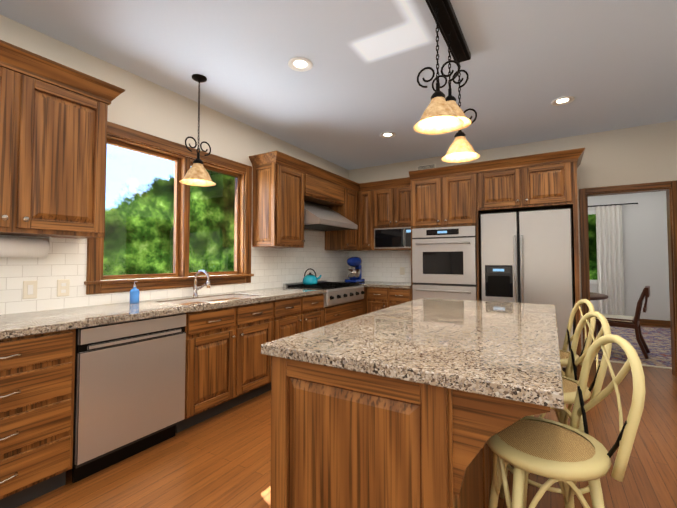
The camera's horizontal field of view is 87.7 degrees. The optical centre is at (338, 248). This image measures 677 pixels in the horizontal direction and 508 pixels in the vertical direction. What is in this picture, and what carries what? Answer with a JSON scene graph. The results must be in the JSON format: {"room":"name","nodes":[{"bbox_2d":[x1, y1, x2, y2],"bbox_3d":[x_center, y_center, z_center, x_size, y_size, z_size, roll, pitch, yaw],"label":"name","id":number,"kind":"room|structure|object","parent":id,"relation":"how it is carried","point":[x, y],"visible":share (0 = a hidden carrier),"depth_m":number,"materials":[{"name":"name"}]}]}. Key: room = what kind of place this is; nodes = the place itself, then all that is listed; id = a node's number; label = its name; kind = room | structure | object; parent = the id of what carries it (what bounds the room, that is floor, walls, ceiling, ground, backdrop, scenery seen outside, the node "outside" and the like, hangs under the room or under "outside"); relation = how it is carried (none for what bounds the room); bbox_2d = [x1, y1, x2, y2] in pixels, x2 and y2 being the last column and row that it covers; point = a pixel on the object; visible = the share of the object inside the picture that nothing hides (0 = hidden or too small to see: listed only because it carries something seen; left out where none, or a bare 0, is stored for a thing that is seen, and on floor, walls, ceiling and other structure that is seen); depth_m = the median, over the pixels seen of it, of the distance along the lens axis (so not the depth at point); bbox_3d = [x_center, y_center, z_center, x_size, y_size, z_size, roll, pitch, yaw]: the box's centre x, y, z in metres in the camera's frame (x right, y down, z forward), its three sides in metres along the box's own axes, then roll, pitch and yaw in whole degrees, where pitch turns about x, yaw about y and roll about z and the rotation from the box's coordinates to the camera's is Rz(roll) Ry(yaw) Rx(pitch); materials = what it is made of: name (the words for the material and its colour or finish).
{"room":"kitchen","nodes":[
{"label":"kitchen","id":0,"kind":"room"},
{"bbox_2d":[0,15,348,279],"bbox_3d":[-2.010,-0.052,2.381,0.140,2.760,8.470,-1,-2,31],"label":"wall","id":1,"kind":"structure","parent":0,"point":[140,104],"depth_m":3.08,"materials":[{"name":"beige paint"}]},
{"bbox_2d":[0,40,124,238],"bbox_3d":[-2.016,-0.596,1.858,0.410,1.010,1.495,-1,-2,31],"label":"upper cabinet","id":2,"kind":"object","parent":1,"relation":"attached to","point":[53,135],"depth_m":2.09,"materials":[{"name":"brown wood"}]},
{"bbox_2d":[0,236,50,257],"bbox_3d":[-1.960,-0.011,2.133,0.124,0.136,0.350,-1,-2,31],"label":"paper towel holder","id":3,"kind":"object","parent":2,"relation":"attached to","point":[22,247],"visible":1,"depth_m":2.14,"materials":[{"name":"white paper"}]},
{"bbox_2d":[84,121,253,294],"bbox_3d":[-1.444,-0.290,3.281,0.189,1.300,1.650,-1,-2,31],"label":"kitchen window","id":4,"kind":"structure","parent":1,"relation":"in","point":[176,204],"depth_m":3.23,"materials":[{"name":"brown wood"}]},
{"bbox_2d":[0,229,347,314],"bbox_3d":[-1.230,0.194,3.526,0.008,1.120,5.450,-1,-2,31],"label":"tile backsplash","id":5,"kind":"structure","parent":1,"relation":"attached to","point":[65,258],"depth_m":2.59,"materials":[{"name":"white tile"}]},
{"bbox_2d":[22,280,37,298],"bbox_3d":[-1.978,0.267,2.263,0.009,0.115,0.074,-1,-2,31],"label":"electrical outlet","id":6,"kind":"object","parent":5,"relation":"attached to","point":[29,289],"visible":1,"depth_m":2.26,"materials":[{"name":"beige plastic"}]},
{"bbox_2d":[57,279,69,296],"bbox_3d":[-1.886,0.272,2.417,0.008,0.115,0.074,-1,-2,31],"label":"electrical outlet","id":7,"kind":"object","parent":5,"relation":"attached to","point":[63,287],"visible":1,"depth_m":2.42,"materials":[{"name":"beige plastic"}]},
{"bbox_2d":[249,151,359,250],"bbox_3d":[-0.238,-0.492,4.799,0.420,1.010,2.281,-1,-2,31],"label":"upper cabinet","id":8,"kind":"object","parent":1,"relation":"attached to","point":[282,182],"depth_m":4.05,"materials":[{"name":"brown wood"}]},
{"bbox_2d":[304,201,357,230],"bbox_3d":[-0.216,-0.448,4.689,0.561,0.362,0.946,-1,-2,31],"label":"steel range hood","id":9,"kind":"object","parent":1,"relation":"attached to","point":[320,217],"visible":0.74,"depth_m":4.54,"materials":[{"name":"grey metal"}]},
{"bbox_2d":[0,0,676,169],"bbox_3d":[1.590,-1.466,2.556,6.500,0.080,12.800,-1,-2,31],"label":"ceiling","id":10,"kind":"structure","parent":0,"point":[351,95],"depth_m":2.69,"materials":[{"name":"grey paint"}]},
{"bbox_2d":[179,74,215,186],"bbox_3d":[-1.153,-0.973,2.907,0.280,0.879,0.280,-1,-2,31],"label":"light","id":11,"kind":"object","parent":10,"relation":"hanging from","point":[197,173],"visible":1,"depth_m":2.89,"materials":[{"name":"beige glass"}]},
{"bbox_2d":[288,57,312,71],"bbox_3d":[-0.294,-1.415,2.720,0.194,0.009,0.194,-1,-2,31],"label":"recessed light","id":12,"kind":"object","parent":10,"relation":"in","point":[295,63],"visible":0.98,"depth_m":2.71,"materials":[{"name":"white glass"}]},
{"bbox_2d":[380,132,395,137],"bbox_3d":[0.594,-1.361,4.251,0.194,0.009,0.194,-1,-2,31],"label":"recessed light","id":13,"kind":"object","parent":10,"relation":"in","point":[387,135],"visible":0.98,"depth_m":4.25,"materials":[{"name":"white glass"}]},
{"bbox_2d":[413,0,479,162],"bbox_3d":[0.706,-1.037,2.235,0.273,0.799,0.837,-1,-2,31],"label":"pendant light","id":14,"kind":"object","parent":10,"relation":"hanging from","point":[442,114],"visible":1,"depth_m":2.14,"materials":[{"name":"black metal"}]},
{"bbox_2d":[551,96,574,105],"bbox_3d":[2.123,-1.393,3.342,0.194,0.009,0.194,-1,-2,31],"label":"recessed light","id":15,"kind":"object","parent":10,"relation":"in","point":[564,100],"visible":0.98,"depth_m":3.34,"materials":[{"name":"white glass"}]},
{"bbox_2d":[16,325,676,507],"bbox_3d":[1.590,1.362,2.456,6.500,0.060,12.800,-1,-2,31],"label":"floor","id":16,"kind":"structure","parent":0,"point":[222,460],"depth_m":2.12,"materials":[{"name":"brown wood"}]},
{"bbox_2d":[0,330,75,507],"bbox_3d":[-1.871,0.872,1.821,0.637,0.876,0.630,-1,-2,31],"label":"base cabinet","id":17,"kind":"object","parent":16,"relation":"on","point":[37,371],"depth_m":1.79,"materials":[{"name":"brown wood"}]},
{"bbox_2d":[0,287,326,341],"bbox_3d":[-1.223,0.451,2.885,0.664,0.040,3.115,-1,-2,31],"label":"countertop","id":18,"kind":"structure","parent":17,"relation":"on","point":[20,325],"depth_m":2.28,"materials":[{"name":"beige stone"}]},
{"bbox_2d":[130,281,138,303],"bbox_3d":[-1.579,0.340,2.732,0.068,0.172,0.064,-1,-2,31],"label":"soap dispenser","id":19,"kind":"object","parent":18,"relation":"on","point":[134,293],"depth_m":2.71,"materials":[{"name":"blue plastic"}]},
{"bbox_2d":[188,270,209,297],"bbox_3d":[-1.227,0.319,3.225,0.227,0.248,0.125,-1,-2,31],"label":"faucet","id":20,"kind":"object","parent":18,"relation":"on","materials":[{"name":"silver metal"}]},
{"bbox_2d":[176,294,255,305],"bbox_3d":[-1.090,0.564,3.073,0.416,0.228,0.836,-1,-2,31],"label":"sink","id":21,"kind":"object","parent":18,"relation":"in","point":[215,297],"depth_m":3.26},
{"bbox_2d":[72,313,185,482],"bbox_3d":[-1.511,0.893,2.368,0.614,0.871,0.664,-1,-2,31],"label":"dishwasher","id":22,"kind":"object","parent":16,"relation":"on","point":[129,393],"visible":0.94,"depth_m":2.15,"materials":[{"name":"grey metal"}]},
{"bbox_2d":[140,306,243,432],"bbox_3d":[-1.218,0.910,2.903,0.637,0.876,0.539,-1,-2,31],"label":"base cabinet","id":23,"kind":"object","parent":16,"relation":"on","point":[228,363],"depth_m":2.72,"materials":[{"name":"brown wood"}]},
{"bbox_2d":[244,302,279,401],"bbox_3d":[-0.997,0.923,3.270,0.637,0.876,0.613,-1,-2,31],"label":"base cabinet","id":24,"kind":"object","parent":16,"relation":"on","point":[261,319],"depth_m":3.14,"materials":[{"name":"brown wood"}]},
{"bbox_2d":[280,298,307,338],"bbox_3d":[-0.766,0.936,3.653,0.637,0.876,0.578,-1,-2,31],"label":"base cabinet","id":25,"kind":"object","parent":16,"relation":"on","point":[293,311],"depth_m":3.56,"materials":[{"name":"brown wood"}]},
{"bbox_2d":[308,294,327,329],"bbox_3d":[-0.562,0.948,3.991,0.637,0.876,0.509,-1,-2,31],"label":"base cabinet","id":26,"kind":"object","parent":16,"relation":"on","point":[317,313],"depth_m":3.93,"materials":[{"name":"brown wood"}]},
{"bbox_2d":[328,299,363,324],"bbox_3d":[-0.203,1.057,4.585,0.637,0.700,1.033,-1,-2,31],"label":"base cabinet","id":27,"kind":"object","parent":16,"relation":"on","point":[336,313],"depth_m":4.46,"materials":[{"name":"brown wood"}]},
{"bbox_2d":[283,280,364,306],"bbox_3d":[-0.153,0.577,4.615,0.700,0.250,0.946,-1,-2,31],"label":"gas range","id":28,"kind":"object","parent":27,"relation":"in","point":[337,293],"visible":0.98,"depth_m":4.40,"materials":[{"name":"silver metal"}]},
{"bbox_2d":[303,268,321,284],"bbox_3d":[-0.353,0.368,4.598,0.238,0.206,0.200,-1,-2,31],"label":"kettle","id":29,"kind":"object","parent":28,"relation":"on","point":[310,279],"visible":1,"depth_m":4.54,"materials":[{"name":"teal metal"}]},
{"bbox_2d":[364,286,391,313],"bbox_3d":[0.730,0.988,5.112,0.409,0.876,0.656,-1,-2,31],"label":"base cabinet","id":30,"kind":"object","parent":16,"relation":"on","point":[376,298],"depth_m":4.86,"materials":[{"name":"brown wood"}]},
{"bbox_2d":[346,282,410,285],"bbox_3d":[0.536,0.532,5.195,1.293,0.040,0.742,-1,-2,31],"label":"countertop","id":31,"kind":"structure","parent":30,"relation":"on","point":[360,283],"depth_m":5.06,"materials":[{"name":"beige stone"}]},
{"bbox_2d":[345,257,364,282],"bbox_3d":[0.239,0.325,5.387,0.216,0.388,0.340,-1,-2,31],"label":"stand mixer","id":32,"kind":"object","parent":31,"relation":"on","point":[354,273],"visible":1,"depth_m":5.30,"materials":[{"name":"blue metal"}]},
{"bbox_2d":[392,286,410,305],"bbox_3d":[0.945,0.983,4.983,0.390,0.876,0.656,-1,-2,31],"label":"base cabinet","id":33,"kind":"object","parent":16,"relation":"on","point":[400,294],"depth_m":4.68,"materials":[{"name":"brown wood"}]},
{"bbox_2d":[264,354,549,507],"bbox_3d":[0.628,0.878,2.008,1.008,0.876,1.984,-1,-2,31],"label":"kitchen island","id":34,"kind":"object","parent":16,"relation":"on","point":[418,403],"depth_m":1.18,"materials":[{"name":"brown wood"}]},
{"bbox_2d":[261,298,563,409],"bbox_3d":[0.653,0.420,2.009,1.010,0.040,2.050,-1,-2,31],"label":"island countertop","id":35,"kind":"structure","parent":34,"relation":"on","point":[507,351],"depth_m":1.34,"materials":[{"name":"beige stone"}]},
{"bbox_2d":[409,148,584,379],"bbox_3d":[1.910,0.194,4.381,1.905,2.410,0.738,-1,-2,31],"label":"oven cabinet","id":36,"kind":"object","parent":16,"relation":"on","point":[450,205],"visible":0.83,"depth_m":4.25,"materials":[{"name":"brown wood"}]},
{"bbox_2d":[480,208,573,371],"bbox_3d":[2.214,0.481,4.163,0.910,1.780,0.719,-1,-2,31],"label":"refrigerator","id":37,"kind":"object","parent":16,"relation":"on","point":[526,256],"visible":0.54,"depth_m":3.88,"materials":[{"name":"grey metal"}]},
{"bbox_2d":[500,311,611,507],"bbox_3d":[0.997,0.798,1.666,0.471,1.006,0.441,-1,-2,31],"label":"bar stool","id":38,"kind":"object","parent":16,"relation":"on","point":[570,384],"visible":0.46,"depth_m":1.57,"materials":[{"name":"beige paint"}]},
{"bbox_2d":[529,299,595,473],"bbox_3d":[1.317,0.817,2.196,0.469,1.006,0.438,-1,-2,31],"label":"bar stool","id":39,"kind":"object","parent":16,"relation":"on","point":[564,355],"visible":0.25,"depth_m":2.14,"materials":[{"name":"beige paint"}]},
{"bbox_2d":[486,334,645,507],"bbox_3d":[0.677,0.780,1.135,0.474,1.006,0.445,-1,-2,31],"label":"bar stool","id":40,"kind":"object","parent":16,"relation":"on","point":[567,457],"visible":0.92,"depth_m":1.06,"materials":[{"name":"beige paint"}]},
{"bbox_2d":[591,326,671,368],"bbox_3d":[4.455,1.434,5.516,3.050,0.012,3.200,-1,-2,31],"label":"dining rug","id":41,"kind":"object","parent":16,"relation":"on","point":[657,340],"visible":0.28,"depth_m":5.00,"materials":[{"name":"purple fabric"}]},
{"bbox_2d":[590,292,607,299],"bbox_3d":[3.328,1.056,5.450,1.360,0.728,1.360,-1,-2,31],"label":"dining table","id":42,"kind":"object","parent":41,"relation":"on","point":[596,296],"visible":0.08,"depth_m":4.91,"materials":[{"name":"brown wood"}]},
{"bbox_2d":[592,286,649,358],"bbox_3d":[3.748,0.941,4.690,0.600,0.882,0.450,-2,-3,43],"label":"dining chair","id":43,"kind":"object","parent":41,"relation":"on","point":[623,321],"visible":0.71,"depth_m":4.50,"materials":[{"name":"brown wood"}]},
{"bbox_2d":[349,120,676,351],"bbox_3d":[1.973,0.035,4.854,4.410,2.760,0.120,-1,-2,31],"label":"wall","id":44,"kind":"structure","parent":0,"point":[637,155],"depth_m":4.13,"materials":[{"name":"beige paint"}]},
{"bbox_2d":[348,250,410,282],"bbox_3d":[0.739,0.272,5.515,1.266,0.505,0.008,-1,-2,31],"label":"tile backsplash","id":45,"kind":"structure","parent":44,"relation":"attached to","point":[384,266],"depth_m":5.52,"materials":[{"name":"white tile"}]},
{"bbox_2d":[400,267,404,274],"bbox_3d":[0.970,0.346,5.365,0.075,0.115,0.006,-1,-2,31],"label":"electrical outlet","id":46,"kind":"object","parent":45,"relation":"attached to","point":[402,270],"visible":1,"depth_m":5.36,"materials":[{"name":"beige plastic"}]},
{"bbox_2d":[360,177,410,250],"bbox_3d":[0.801,-0.475,5.267,0.876,1.010,0.406,-1,-2,31],"label":"upper cabinet","id":47,"kind":"object","parent":44,"relation":"attached to","point":[385,205],"depth_m":5.16,"materials":[{"name":"brown wood"}]},
{"bbox_2d":[374,227,410,248],"bbox_3d":[0.877,-0.142,5.208,0.646,0.300,0.348,-1,-2,31],"label":"microwave","id":48,"kind":"object","parent":47,"relation":"in","point":[384,237],"depth_m":5.10,"materials":[{"name":"silver metal"}]},
{"bbox_2d":[417,164,435,169],"bbox_3d":[1.300,-1.182,5.225,0.280,0.100,0.012,-1,-2,31],"label":"air vent","id":49,"kind":"object","parent":44,"relation":"in","point":[430,166],"visible":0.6,"depth_m":5.22,"materials":[{"name":"beige metal"}]},
{"bbox_2d":[579,180,676,376],"bbox_3d":[3.314,0.334,4.038,0.890,2.105,0.165,-1,-2,31],"label":"trim","id":50,"kind":"structure","parent":44,"relation":"attached to","point":[585,194],"depth_m":3.91,"materials":[{"name":"brown wood"}]},
{"bbox_2d":[588,191,669,320],"bbox_3d":[5.188,0.125,7.410,4.440,2.760,0.120,-1,-2,31],"label":"wall","id":51,"kind":"structure","parent":0,"point":[645,241],"depth_m":6.87,"materials":[{"name":"white paint"}]},
{"bbox_2d":[588,210,597,283],"bbox_3d":[4.876,-0.016,7.508,1.230,1.510,0.040,-1,-2,31],"label":"dining room window","id":52,"kind":"structure","parent":51,"relation":"in","point":[592,246],"depth_m":7.29,"materials":[{"name":"white"}]},
{"bbox_2d":[588,203,637,315],"bbox_3d":[4.913,0.299,7.383,2.150,2.332,0.070,-1,-2,31],"label":"curtain","id":53,"kind":"object","parent":51,"relation":"hanging from","point":[610,269],"visible":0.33,"depth_m":7.06,"materials":[{"name":"white fabric"}]},
{"bbox_2d":[639,319,670,326],"bbox_3d":[5.151,1.447,7.301,4.198,0.110,0.023,-1,-2,31],"label":"baseboard","id":54,"kind":"structure","parent":51,"relation":"attached to","point":[654,322],"depth_m":6.73,"materials":[{"name":"brown wood"}]},
{"label":"outside","id":55,"kind":"structure","parent":0,"visible":0},
{"bbox_2d":[103,144,234,279],"bbox_3d":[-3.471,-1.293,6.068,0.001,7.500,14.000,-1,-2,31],"label":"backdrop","id":56,"kind":"structure","parent":55,"point":[205,201],"depth_m":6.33,"materials":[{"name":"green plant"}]}
]}

